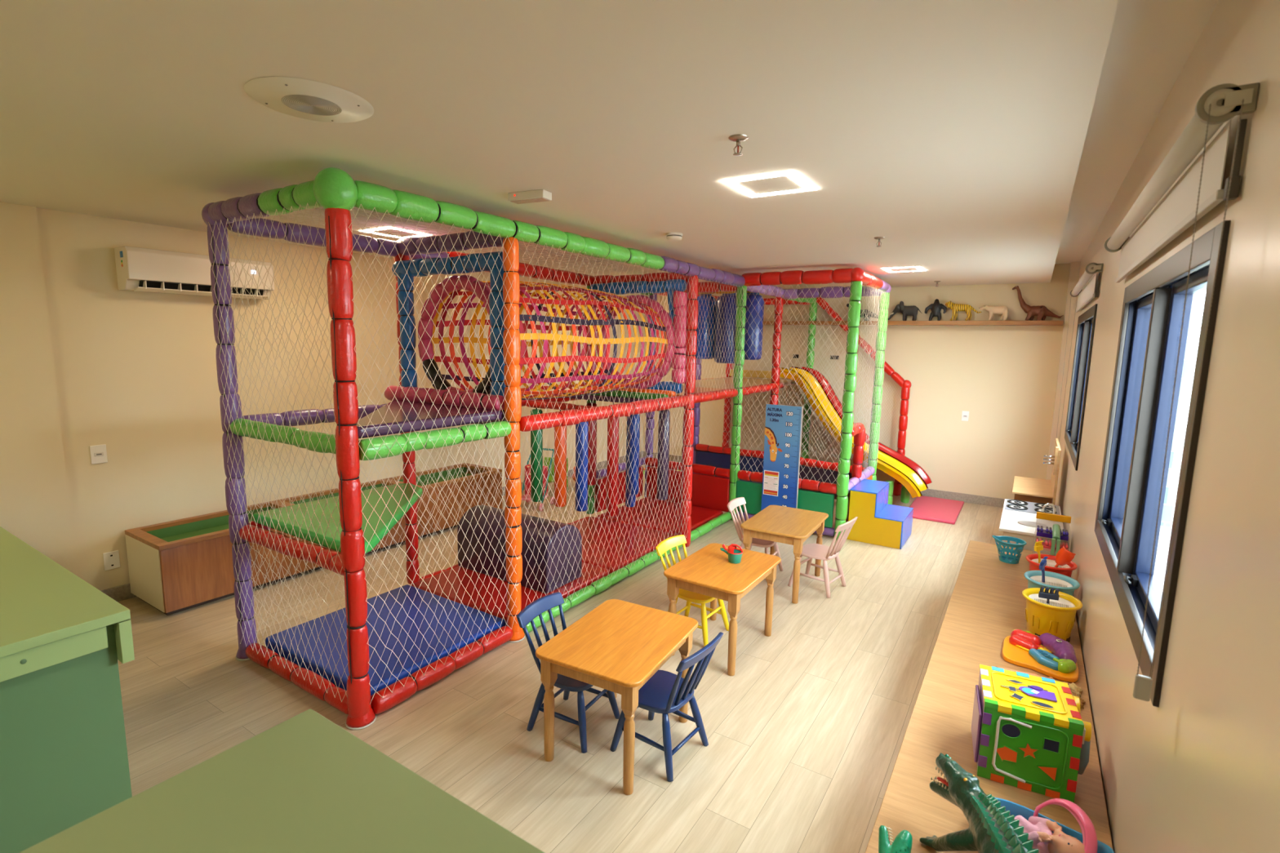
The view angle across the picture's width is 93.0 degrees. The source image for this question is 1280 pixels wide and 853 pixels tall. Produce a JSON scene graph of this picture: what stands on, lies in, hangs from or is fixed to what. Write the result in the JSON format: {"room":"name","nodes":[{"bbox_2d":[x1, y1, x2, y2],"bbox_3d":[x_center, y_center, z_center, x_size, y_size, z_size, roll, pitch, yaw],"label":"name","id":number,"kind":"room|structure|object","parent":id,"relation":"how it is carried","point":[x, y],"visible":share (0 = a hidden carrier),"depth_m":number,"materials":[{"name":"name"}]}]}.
{"room":"indoor children's playroom","nodes":[
{"label":"indoor children's playroom","id":0,"kind":"room"},
{"bbox_2d":[0,201,646,591],"bbox_3d":[-3.038,-0.205,5.124,0.180,2.620,11.300,6,9,32],"label":"wall","id":1,"kind":"structure","parent":0,"point":[135,372],"depth_m":4.28,"materials":[{"name":"beige paint"}]},
{"bbox_2d":[89,444,107,464],"bbox_3d":[-3.654,0.188,4.099,0.012,0.125,0.085,6,9,32],"label":"wall switch","id":2,"kind":"object","parent":1,"relation":"attached to","point":[98,452],"visible":1,"depth_m":4.09,"materials":[{"name":"white plastic"}]},
{"bbox_2d":[102,550,119,570],"bbox_3d":[-3.665,0.929,4.211,0.009,0.125,0.085,6,9,32],"label":"wall plate","id":3,"kind":"object","parent":1,"relation":"attached to","point":[111,559],"visible":1,"depth_m":4.21,"materials":[{"name":"white plastic"}]},
{"bbox_2d":[114,245,274,299],"bbox_3d":[-3.193,-1.097,4.416,0.215,0.284,0.922,6,9,32],"label":"air conditioner","id":4,"kind":"object","parent":1,"relation":"attached to","point":[137,268],"visible":0.74,"depth_m":4.22,"materials":[{"name":"white plastic"}]},
{"bbox_2d":[138,280,266,295],"bbox_3d":[-3.143,-0.991,4.404,0.064,0.062,0.790,6,9,32],"label":"outlet","id":5,"kind":"object","parent":4,"relation":"attached to","point":[174,286],"depth_m":4.29,"materials":[{"name":"black plastic"}]},
{"bbox_2d":[101,451,643,601],"bbox_3d":[-1.861,0.825,7.019,0.020,0.105,7.040,6,9,32],"label":"baseboard","id":6,"kind":"structure","parent":1,"relation":"attached to","point":[121,593],"depth_m":4.29,"materials":[{"name":"grey stone"}]},
{"bbox_2d":[0,0,1118,293],"bbox_3d":[-0.718,-1.404,3.466,5.335,0.300,11.300,6,9,32],"label":"ceiling","id":7,"kind":"structure","parent":0,"point":[953,133],"depth_m":2.04,"materials":[{"name":"white paint"}]},
{"bbox_2d":[244,76,373,123],"bbox_3d":[-1.058,-1.042,1.958,0.368,0.013,0.368,6,9,32],"label":"ceiling speaker","id":8,"kind":"object","parent":7,"relation":"attached to","point":[304,99],"visible":1,"depth_m":1.92,"materials":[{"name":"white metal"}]},
{"bbox_2d":[281,94,342,115],"bbox_3d":[-1.058,-1.036,1.959,0.171,0.002,0.171,-3,9,-26],"label":"speaker grille","id":9,"kind":"object","parent":8,"relation":"attached to","point":[311,104],"depth_m":1.95,"materials":[{"name":"beige"}]},
{"bbox_2d":[359,226,431,238],"bbox_3d":[-1.762,-1.400,4.384,0.340,0.008,0.360,6,9,32],"label":"recessed light","id":10,"kind":"object","parent":7,"relation":"in","point":[370,230],"visible":0.64,"depth_m":4.37,"materials":[{"name":"white plastic"}]},
{"bbox_2d":[507,189,551,204],"bbox_3d":[-0.567,-1.180,3.118,0.220,0.042,0.086,5,9,26],"label":"emergency light","id":11,"kind":"object","parent":7,"relation":"attached to","point":[539,195],"visible":1,"depth_m":3.09,"materials":[{"name":"white plastic"}]},
{"bbox_2d":[665,232,683,240],"bbox_3d":[0.237,-1.314,4.212,0.120,0.045,0.120,6,9,32],"label":"smoke detector","id":12,"kind":"object","parent":7,"relation":"attached to","point":[670,236],"visible":1,"depth_m":4.17,"materials":[{"name":"white plastic"}]},
{"bbox_2d":[728,133,748,155],"bbox_3d":[0.360,-1.028,2.226,0.072,0.062,0.072,6,9,32],"label":"sprinkler","id":13,"kind":"object","parent":7,"relation":"attached to","point":[738,138],"visible":1,"depth_m":2.22,"materials":[{"name":"silver metal"}]},
{"bbox_2d":[720,170,817,197],"bbox_3d":[0.617,-1.144,2.872,0.340,0.008,0.360,6,9,32],"label":"recessed light","id":14,"kind":"object","parent":7,"relation":"in","point":[785,182],"visible":1,"depth_m":2.86,"materials":[{"name":"white"}]},
{"bbox_2d":[874,236,884,247],"bbox_3d":[1.657,-1.277,4.206,0.072,0.062,0.072,6,9,32],"label":"sprinkler","id":15,"kind":"object","parent":7,"relation":"attached to","point":[879,238],"visible":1,"depth_m":4.20,"materials":[{"name":"silver metal"}]},
{"bbox_2d":[881,266,925,272],"bbox_3d":[2.558,-1.523,5.880,0.340,0.008,0.360,6,9,32],"label":"recessed light","id":16,"kind":"object","parent":7,"relation":"in","point":[916,268],"visible":1,"depth_m":5.86,"materials":[{"name":"white plastic"}]},
{"bbox_2d":[117,462,1003,852],"bbox_3d":[-0.668,1.400,3.787,5.885,0.100,11.600,6,9,32],"label":"floor","id":17,"kind":"structure","parent":0,"point":[806,735],"depth_m":3.10,"materials":[{"name":"brown wood"}]},
{"bbox_2d":[0,526,134,852],"bbox_3d":[-3.345,1.086,2.036,2.400,0.900,1.945,6,9,32],"label":"base cabinet","id":18,"kind":"object","parent":17,"relation":"on","point":[64,757],"visible":1,"depth_m":2.07,"materials":[{"name":"green paint"}]},
{"bbox_2d":[19,708,544,852],"bbox_3d":[-0.945,1.341,0.534,1.115,0.900,1.985,6,9,32],"label":"countertop","id":19,"kind":"structure","parent":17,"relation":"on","point":[304,784],"depth_m":1.25,"materials":[{"name":"green laminate"}]},
{"bbox_2d":[124,462,502,615],"bbox_3d":[-2.539,0.839,5.387,0.578,0.500,3.040,6,9,32],"label":"trough","id":20,"kind":"object","parent":17,"relation":"on","point":[176,566],"visible":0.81,"depth_m":4.41,"materials":[{"name":"brown wood"}]},
{"bbox_2d":[265,584,506,696],"bbox_3d":[-1.531,1.276,3.723,1.000,0.090,0.985,6,9,32],"label":"floor mat","id":21,"kind":"object","parent":17,"relation":"on","point":[390,601],"visible":0.57,"depth_m":3.61,"materials":[{"name":"blue fabric"}]},
{"bbox_2d":[411,562,609,626],"bbox_3d":[-0.951,1.171,4.599,1.020,0.080,1.085,6,9,32],"label":"floor mat","id":22,"kind":"object","parent":17,"relation":"on","point":[464,580],"visible":0.23,"depth_m":4.36,"materials":[{"name":"red plastic"}]},
{"bbox_2d":[457,504,582,593],"bbox_3d":[-0.930,0.896,4.650,0.930,0.450,0.400,6,9,32],"label":"foam block","id":23,"kind":"object","parent":22,"relation":"on","point":[460,536],"visible":0.94,"depth_m":4.47,"materials":[{"name":"purple plastic"}]},
{"bbox_2d":[521,448,554,511],"bbox_3d":[-1.183,0.592,6.878,0.330,0.632,0.457,3,8,15],"label":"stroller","id":24,"kind":"object","parent":17,"relation":"on","point":[544,471],"visible":0.54,"depth_m":6.86,"materials":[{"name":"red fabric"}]},
{"bbox_2d":[544,457,568,490],"bbox_3d":[-1.065,0.615,7.507,0.318,0.422,0.298,2,8,4],"label":"chair","id":25,"kind":"object","parent":17,"relation":"on","point":[550,477],"visible":0.32,"depth_m":7.60,"materials":[{"name":"green plastic"}]},
{"bbox_2d":[201,167,932,729],"bbox_3d":[0.660,-0.151,5.389,2.892,2.598,6.736,6,9,32],"label":"indoor playground structure","id":26,"kind":"object","parent":17,"relation":"on","point":[353,522],"visible":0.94,"depth_m":3.85,"materials":[{"name":"red plastic"}]},
{"bbox_2d":[530,408,542,502],"bbox_3d":[-0.905,0.239,5.318,0.104,0.850,0.104,6,9,32],"label":"tube","id":27,"kind":"object","parent":26,"relation":"hanging from","point":[535,483],"visible":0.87,"depth_m":5.29,"materials":[{"name":"green plastic"}]},
{"bbox_2d":[554,409,566,506],"bbox_3d":[-0.678,0.264,5.173,0.104,0.850,0.104,6,9,32],"label":"tube","id":28,"kind":"object","parent":26,"relation":"hanging from","point":[563,475],"visible":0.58,"depth_m":5.14,"materials":[{"name":"orange"}]},
{"bbox_2d":[575,421,588,511],"bbox_3d":[-0.485,0.284,5.051,0.104,0.850,0.104,6,9,32],"label":"tube","id":29,"kind":"object","parent":26,"relation":"hanging from","point":[584,458],"visible":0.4,"depth_m":5.01,"materials":[{"name":"blue plastic"}]},
{"bbox_2d":[586,400,596,485],"bbox_3d":[-0.476,0.156,5.940,0.104,0.840,0.104,6,9,32],"label":"tube","id":30,"kind":"object","parent":26,"relation":"hanging from","point":[593,434],"visible":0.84,"depth_m":5.91,"materials":[{"name":"red"}]},
{"bbox_2d":[606,402,618,516],"bbox_3d":[-0.261,0.313,5.820,0.110,1.110,0.110,6,9,32],"label":"tube","id":31,"kind":"object","parent":26,"relation":"hanging from","point":[613,424],"visible":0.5,"depth_m":5.79,"materials":[{"name":"red plastic"}]},
{"bbox_2d":[625,416,635,507],"bbox_3d":[-0.087,0.245,6.082,0.104,1.140,0.104,6,9,32],"label":"tube","id":32,"kind":"object","parent":26,"relation":"hanging from","point":[627,495],"visible":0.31,"depth_m":6.10,"materials":[{"name":"blue plastic"}]},
{"bbox_2d":[627,413,639,494],"bbox_3d":[-0.057,0.211,5.674,0.104,0.860,0.104,6,9,32],"label":"tube","id":33,"kind":"object","parent":26,"relation":"hanging from","point":[631,425],"visible":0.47,"depth_m":5.64,"materials":[{"name":"blue plastic"}]},
{"bbox_2d":[656,409,670,500],"bbox_3d":[0.212,0.240,5.503,0.104,0.860,0.104,6,9,32],"label":"tube","id":34,"kind":"object","parent":26,"relation":"hanging from","point":[662,438],"visible":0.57,"depth_m":5.46,"materials":[{"name":"purple plastic"}]},
{"bbox_2d":[695,293,716,359],"bbox_3d":[0.759,-1.194,7.150,0.280,0.790,0.280,6,9,32],"label":"roller","id":35,"kind":"object","parent":26,"relation":"hanging from","point":[709,328],"visible":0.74,"depth_m":7.03,"materials":[{"name":"blue plastic"}]},
{"bbox_2d":[714,293,737,363],"bbox_3d":[1.011,-1.147,6.992,0.290,0.830,0.290,6,9,32],"label":"roller","id":36,"kind":"object","parent":26,"relation":"hanging from","point":[730,312],"visible":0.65,"depth_m":6.88,"materials":[{"name":"blue plastic"}]},
{"bbox_2d":[743,293,764,359],"bbox_3d":[1.255,-1.146,6.834,0.260,0.780,0.260,6,9,32],"label":"roller","id":37,"kind":"object","parent":26,"relation":"hanging from","point":[751,296],"visible":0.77,"depth_m":6.73,"materials":[{"name":"blue plastic"}]},
{"bbox_2d":[516,591,619,753],"bbox_3d":[-0.350,1.177,2.974,0.418,0.586,0.336,5,9,28],"label":"child chair","id":38,"kind":"object","parent":17,"relation":"on","point":[535,609],"visible":0.69,"depth_m":2.92,"materials":[{"name":"blue paint"}]},
{"bbox_2d":[572,466,606,487],"bbox_3d":[-0.640,0.643,7.750,0.455,0.312,0.214,1,8,-2],"label":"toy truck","id":39,"kind":"object","parent":17,"relation":"on","point":[574,473],"visible":0.12,"depth_m":7.70,"materials":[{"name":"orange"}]},
{"bbox_2d":[535,599,697,795],"bbox_3d":[-0.092,1.227,2.852,0.525,0.522,0.675,5,9,28],"label":"table","id":40,"kind":"object","parent":17,"relation":"on","point":[616,647],"visible":0.89,"depth_m":2.69,"materials":[{"name":"brown wood"}]},
{"bbox_2d":[569,516,676,573],"bbox_3d":[-0.359,1.056,5.510,1.020,0.080,1.060,6,9,32],"label":"floor mat","id":41,"kind":"object","parent":17,"relation":"on","point":[584,526],"visible":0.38,"depth_m":5.44,"materials":[{"name":"red plastic"}]},
{"bbox_2d":[596,497,723,535],"bbox_3d":[0.222,0.947,6.378,0.990,0.080,0.960,6,9,32],"label":"floor mat","id":42,"kind":"object","parent":17,"relation":"on","point":[700,516],"visible":0.49,"depth_m":6.28,"materials":[{"name":"red plastic"}]},
{"bbox_2d":[609,631,723,782],"bbox_3d":[0.126,1.214,2.771,0.418,0.586,0.336,7,10,36],"label":"child chair","id":43,"kind":"object","parent":17,"relation":"on","point":[665,692],"visible":0.92,"depth_m":2.70,"materials":[{"name":"blue paint"}]},
{"bbox_2d":[655,534,728,646],"bbox_3d":[0.340,1.055,3.954,0.418,0.586,0.336,7,10,34],"label":"child chair","id":44,"kind":"object","parent":17,"relation":"on","point":[664,546],"visible":0.57,"depth_m":3.94,"materials":[{"name":"yellow paint"}]},
{"bbox_2d":[663,543,781,675],"bbox_3d":[0.516,1.111,3.779,0.510,0.522,0.690,6,9,32],"label":"table","id":45,"kind":"object","parent":17,"relation":"on","point":[708,571],"visible":0.94,"depth_m":3.62,"materials":[{"name":"brown wood"}]},
{"bbox_2d":[720,543,742,564],"bbox_3d":[0.572,0.788,3.799,0.146,0.114,0.099,4,8,20],"label":"watering can","id":46,"kind":"object","parent":45,"relation":"on","point":[735,555],"visible":1,"depth_m":3.77,"materials":[{"name":"teal plastic"}]},
{"bbox_2d":[727,543,742,554],"bbox_3d":[0.594,0.758,3.786,0.100,0.051,0.099,4,8,20],"label":"hood","id":47,"kind":"object","parent":46,"relation":"attached to","point":[731,549],"depth_m":3.78,"materials":[{"name":"red plastic"}]},
{"bbox_2d":[727,497,782,571],"bbox_3d":[0.946,0.919,5.015,0.418,0.586,0.336,6,9,30],"label":"child chair","id":48,"kind":"object","parent":17,"relation":"on","point":[733,504],"visible":0.61,"depth_m":5.00,"materials":[{"name":"beige paint"}]},
{"bbox_2d":[760,404,803,511],"bbox_3d":[1.407,0.422,6.060,0.366,1.270,0.025,6,9,32],"label":"sign","id":49,"kind":"object","parent":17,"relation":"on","point":[783,426],"visible":0.86,"depth_m":6.03,"materials":[{"name":"blue plastic"}]},
{"bbox_2d":[740,505,828,604],"bbox_3d":[1.137,0.984,4.781,0.500,0.522,0.740,6,9,30],"label":"table","id":50,"kind":"object","parent":17,"relation":"on","point":[775,523],"visible":0.79,"depth_m":4.58,"materials":[{"name":"brown wood"}]},
{"bbox_2d":[787,516,857,598],"bbox_3d":[1.424,0.972,4.706,0.418,0.586,0.336,8,10,40],"label":"child chair","id":51,"kind":"object","parent":17,"relation":"on","point":[816,551],"visible":0.92,"depth_m":4.64,"materials":[{"name":"beige paint"}]},
{"bbox_2d":[847,479,913,549],"bbox_3d":[2.390,0.848,6.006,0.495,0.503,0.572,6,9,32],"label":"steps","id":52,"kind":"structure","parent":17,"relation":"on","point":[878,522],"depth_m":5.82,"materials":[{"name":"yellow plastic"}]},
{"bbox_2d":[909,495,964,524],"bbox_3d":[3.435,0.957,7.068,0.515,0.035,1.050,6,9,32],"label":"floor mat","id":53,"kind":"object","parent":17,"relation":"on","point":[925,508],"visible":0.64,"depth_m":6.98,"materials":[{"name":"red plastic"}]},
{"bbox_2d":[865,540,1113,852],"bbox_3d":[1.112,1.428,1.946,0.609,0.420,6.150,6,9,32],"label":"window bench","id":54,"kind":"object","parent":17,"relation":"on","point":[987,602],"visible":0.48,"depth_m":2.43,"materials":[{"name":"brown wood"}]},
{"bbox_2d":[878,825,912,852],"bbox_3d":[0.606,1.212,1.514,0.140,0.111,0.507,6,9,32],"label":"toy crocodile","id":55,"kind":"object","parent":54,"relation":"on","point":[903,842],"visible":1,"depth_m":1.68,"materials":[{"name":"green plastic"}]},
{"bbox_2d":[920,752,1039,852],"bbox_3d":[0.915,1.162,1.376,0.322,0.250,0.985,2,8,6],"label":"toy crocodile","id":56,"kind":"object","parent":54,"relation":"on","point":[992,828],"visible":1,"depth_m":1.65,"materials":[{"name":"green plastic"}]},
{"bbox_2d":[991,535,1026,564],"bbox_3d":[2.554,0.849,4.192,0.184,0.166,0.187,-2,9,-22],"label":"basket","id":57,"kind":"object","parent":54,"relation":"on","point":[1007,558],"visible":1,"depth_m":4.17,"materials":[{"name":"teal plastic"}]},
{"bbox_2d":[971,664,1091,803],"bbox_3d":[1.356,1.054,2.111,0.333,0.283,0.281,5,9,25],"label":"cube","id":58,"kind":"object","parent":54,"relation":"on","point":[1028,732],"visible":1,"depth_m":2.02,"materials":[{"name":"green"}]},
{"bbox_2d":[1022,688,1035,693],"bbox_3d":[1.346,0.915,2.101,0.040,0.001,0.035,5,9,25],"label":"picture","id":59,"kind":"object","parent":58,"relation":"on","point":[1024,691],"depth_m":2.10,"materials":[{"name":"blue plastic"}]},
{"bbox_2d":[996,666,1082,697],"bbox_3d":[1.759,1.107,2.682,0.320,0.038,0.092,7,10,37],"label":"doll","id":60,"kind":"object","parent":54,"relation":"on","point":[1074,689],"visible":0.35,"depth_m":2.60,"materials":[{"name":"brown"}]},
{"bbox_2d":[1002,629,1079,682],"bbox_3d":[1.907,1.050,2.889,0.307,0.102,0.387,7,10,36],"label":"toy","id":61,"kind":"object","parent":54,"relation":"on","point":[1046,654],"visible":1,"depth_m":2.83,"materials":[{"name":"orange"}]},
{"bbox_2d":[1023,570,1079,595],"bbox_3d":[2.266,0.940,3.359,0.258,0.204,0.258,6,9,32],"label":"bucket","id":62,"kind":"object","parent":54,"relation":"on","point":[1064,584],"visible":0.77,"depth_m":3.36,"materials":[{"name":"teal plastic"}]},
{"bbox_2d":[1039,556,1048,582],"bbox_3d":[2.207,0.787,3.322,0.032,0.168,0.104,9,11,43],"label":"rake","id":63,"kind":"object","parent":62,"relation":"on","point":[1042,564],"visible":1,"depth_m":3.31,"materials":[{"name":"blue plastic"}]},
{"bbox_2d":[1026,553,1077,577],"bbox_3d":[2.454,0.904,3.640,0.258,0.204,0.258,6,9,32],"label":"bucket","id":64,"kind":"object","parent":54,"relation":"on","point":[1066,570],"visible":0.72,"depth_m":3.61,"materials":[{"name":"red plastic"}]},
{"bbox_2d":[1034,540,1043,563],"bbox_3d":[2.400,0.755,3.658,0.056,0.145,0.027,-1,8,-13],"label":"rake","id":65,"kind":"object","parent":64,"relation":"on","point":[1038,547],"visible":1,"depth_m":3.65,"materials":[{"name":"yellow plastic"}]},
{"bbox_2d":[1054,546,1075,567],"bbox_3d":[2.501,0.775,3.572,0.029,0.136,0.098,-5,10,-39],"label":"shovel","id":66,"kind":"object","parent":64,"relation":"on","point":[1064,557],"visible":0.98,"depth_m":3.57,"materials":[{"name":"orange plastic"}]},
{"bbox_2d":[1022,587,1082,642],"bbox_3d":[2.094,0.972,3.103,0.258,0.204,0.258,6,9,32],"label":"bucket","id":67,"kind":"object","parent":54,"relation":"on","point":[1056,618],"visible":0.89,"depth_m":3.04,"materials":[{"name":"yellow plastic"}]},
{"bbox_2d":[1038,586,1059,604],"bbox_3d":[2.071,0.855,3.074,0.085,0.087,0.035,5,9,24],"label":"rake","id":68,"kind":"object","parent":67,"relation":"on","point":[1042,593],"visible":1,"depth_m":3.07,"materials":[{"name":"black plastic"}]},
{"bbox_2d":[1035,511,1071,555],"bbox_3d":[2.827,0.782,4.168,0.200,0.315,0.260,6,9,32],"label":"toy","id":69,"kind":"object","parent":54,"relation":"on","point":[1056,534],"visible":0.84,"depth_m":4.17,"materials":[{"name":"multicoloured plastic"}]},
{"bbox_2d":[995,797,1114,852],"bbox_3d":[1.104,1.147,1.691,0.196,0.199,0.343,-6,11,-43],"label":"basket","id":70,"kind":"object","parent":54,"relation":"on","point":[1088,837],"visible":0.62,"depth_m":1.68,"materials":[{"name":"blue"}]},
{"bbox_2d":[1014,815,1084,852],"bbox_3d":[1.100,1.151,1.696,0.273,0.125,0.148,7,10,35],"label":"baby doll","id":71,"kind":"object","parent":70,"relation":"in","point":[1039,829],"visible":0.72,"depth_m":1.65,"materials":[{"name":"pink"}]},
{"bbox_2d":[1071,693,1085,709],"bbox_3d":[1.713,1.117,2.602,0.320,0.038,0.092,7,10,38],"label":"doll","id":72,"kind":"object","parent":54,"relation":"on","point":[1082,700],"visible":0.02,"depth_m":2.51,"materials":[{"name":"brown"}]},
{"bbox_2d":[999,498,1065,554],"bbox_3d":[3.156,0.929,4.926,0.410,0.669,1.080,6,9,32],"label":"toy kitchen","id":73,"kind":"object","parent":17,"relation":"on","point":[1019,520],"visible":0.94,"depth_m":4.75,"materials":[{"name":"beige plastic"}]},
{"bbox_2d":[1017,520,1047,528],"bbox_3d":[3.018,0.752,4.669,0.194,0.005,0.151,6,9,32],"label":"sink bowl","id":74,"kind":"object","parent":73,"relation":"on","point":[1023,523],"depth_m":4.67,"materials":[{"name":"silver plastic"}]},
{"bbox_2d":[1004,498,1060,515],"bbox_3d":[3.336,0.683,5.162,0.385,0.016,0.400,6,9,32],"label":"cooktop","id":75,"kind":"object","parent":73,"relation":"in","point":[1015,505],"depth_m":5.14,"materials":[{"name":"white plastic"}]},
{"bbox_2d":[1041,502,1055,514],"bbox_3d":[3.253,0.672,4.827,0.121,0.129,0.039,1,8,-1],"label":"tap","id":76,"kind":"object","parent":73,"relation":"on","point":[1047,504],"depth_m":4.82,"materials":[{"name":"silver metal"}]},
{"bbox_2d":[1012,438,1061,505],"bbox_3d":[3.705,0.641,5.726,0.325,1.040,0.870,6,9,32],"label":"desk","id":77,"kind":"object","parent":17,"relation":"on","point":[1024,489],"visible":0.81,"depth_m":5.50,"materials":[{"name":"brown wood"}]},
{"bbox_2d":[643,263,1070,499],"bbox_3d":[2.461,-0.647,8.361,5.885,2.820,0.150,6,9,32],"label":"wall","id":78,"kind":"structure","parent":0,"point":[1006,377],"depth_m":7.43,"materials":[{"name":"beige paint"}]},
{"bbox_2d":[792,354,798,358],"bbox_3d":[2.162,-0.974,8.420,0.080,0.050,0.008,6,9,32],"label":"wall socket","id":79,"kind":"object","parent":78,"relation":"attached to","point":[795,355],"visible":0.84,"depth_m":8.42,"materials":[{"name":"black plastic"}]},
{"bbox_2d":[642,450,1004,507],"bbox_3d":[2.351,0.702,8.501,5.495,0.105,0.020,6,9,32],"label":"baseboard","id":80,"kind":"structure","parent":78,"relation":"attached to","point":[966,498],"depth_m":7.48,"materials":[{"name":"grey stone"}]},
{"bbox_2d":[830,355,838,359],"bbox_3d":[2.607,-0.926,8.137,0.110,0.050,0.008,6,9,32],"label":"wall socket","id":81,"kind":"object","parent":78,"relation":"attached to","point":[831,356],"visible":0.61,"depth_m":8.13,"materials":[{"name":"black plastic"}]},
{"bbox_2d":[763,320,1063,325],"bbox_3d":[2.741,-1.343,7.883,4.540,0.050,0.200,6,9,32],"label":"wall shelf","id":82,"kind":"object","parent":78,"relation":"attached to","point":[1056,322],"visible":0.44,"depth_m":7.24,"materials":[{"name":"brown wood"}]},
{"bbox_2d":[846,303,878,320],"bbox_3d":[2.892,-1.462,7.770,0.499,0.228,0.116,6,9,32],"label":"dinosaur","id":83,"kind":"object","parent":82,"relation":"on","point":[847,304],"visible":0.36,"depth_m":7.74,"materials":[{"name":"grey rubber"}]},
{"bbox_2d":[888,301,920,320],"bbox_3d":[3.277,-1.430,7.523,0.412,0.246,0.099,6,9,32],"label":"elephant","id":84,"kind":"object","parent":82,"relation":"on","point":[911,310],"visible":0.99,"depth_m":7.49},
{"bbox_2d":[924,298,946,320],"bbox_3d":[3.574,-1.406,7.334,0.243,0.266,0.078,6,9,32],"label":"toy gorilla","id":85,"kind":"object","parent":82,"relation":"on","point":[935,308],"visible":0.98,"depth_m":7.30,"materials":[{"name":"black plastic"}]},
{"bbox_2d":[945,300,982,320],"bbox_3d":[3.818,-1.370,7.178,0.393,0.234,0.084,6,9,31],"label":"tiger","id":86,"kind":"object","parent":82,"relation":"on","point":[955,308],"visible":1,"depth_m":7.17},
{"bbox_2d":[978,305,1008,320],"bbox_3d":[4.083,-1.312,7.015,0.300,0.181,0.095,6,9,32],"label":"bear","id":87,"kind":"object","parent":82,"relation":"on","point":[1003,310],"visible":1,"depth_m":6.98},
{"bbox_2d":[1012,285,1062,320],"bbox_3d":[4.436,-1.376,6.776,0.512,0.398,0.122,6,9,30],"label":"dinosaur","id":88,"kind":"object","parent":82,"relation":"on","point":[1042,312],"visible":1,"depth_m":6.77,"materials":[{"name":"brown plastic"}]},
{"bbox_2d":[961,410,968,421],"bbox_3d":[3.947,-0.127,7.366,0.075,0.120,0.012,6,9,32],"label":"wall switch","id":89,"kind":"object","parent":78,"relation":"attached to","point":[965,415],"visible":1,"depth_m":7.36,"materials":[{"name":"white plastic"}]},
{"bbox_2d":[1045,261,1080,479],"bbox_3d":[4.699,-0.384,6.780,0.085,2.820,0.120,6,9,32],"label":"wall","id":90,"kind":"structure","parent":0,"point":[1074,270],"depth_m":6.68,"materials":[{"name":"beige paint"}]},
{"bbox_2d":[1055,0,1218,263],"bbox_3d":[1.735,-1.251,1.983,0.400,0.100,11.450,6,9,32],"label":"ceiling","id":91,"kind":"structure","parent":0,"point":[1151,42],"depth_m":2.26,"materials":[{"name":"white paint"}]},
{"bbox_2d":[1054,0,1279,852],"bbox_3d":[1.750,0.212,2.068,0.100,2.820,11.300,6,9,32],"label":"wall","id":92,"kind":"structure","parent":0,"point":[1198,771],"depth_m":1.25,"materials":[{"name":"beige paint"}]},
{"bbox_2d":[1064,303,1097,471],"bbox_3d":[3.651,-0.358,4.988,0.097,1.160,1.910,6,9,32],"label":"window","id":93,"kind":"structure","parent":92,"relation":"in","point":[1086,321],"depth_m":4.99,"materials":[{"name":"brown metal"}]},
{"bbox_2d":[1056,262,1102,442],"bbox_3d":[3.595,-0.454,5.041,0.093,1.523,2.126,6,9,32],"label":"roller blind","id":94,"kind":"object","parent":93,"relation":"attached to","point":[1087,293],"visible":0.96,"depth_m":4.58,"materials":[{"name":"white fabric"}]},
{"bbox_2d":[1094,219,1231,707],"bbox_3d":[1.777,0.031,2.105,0.097,1.150,1.730,6,9,32],"label":"window","id":95,"kind":"structure","parent":92,"relation":"in","point":[1153,306],"depth_m":2.05,"materials":[{"name":"brown metal"}]},
{"bbox_2d":[1104,82,1259,702],"bbox_3d":[1.725,-0.150,2.149,0.093,1.333,2.099,6,9,32],"label":"roller blind","id":96,"kind":"object","parent":95,"relation":"attached to","point":[1198,190],"visible":1,"depth_m":1.44,"materials":[{"name":"white fabric"}]},
{"label":"outside","id":97,"kind":"structure","parent":0,"visible":0},
{"bbox_2d":[1153,423,1186,591],"bbox_3d":[10.360,1.764,3.087,13.565,0.100,28.000,6,9,32],"label":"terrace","id":98,"kind":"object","parent":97,"point":[1165,531],"depth_m":6.02,"materials":[{"name":"white"}]},
{"bbox_2d":[1160,290,1204,527],"bbox_3d":[5.583,-1.019,6.827,0.995,4.300,0.250,6,9,32],"label":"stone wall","id":99,"kind":"structure","parent":98,"relation":"on","point":[1197,299],"depth_m":6.58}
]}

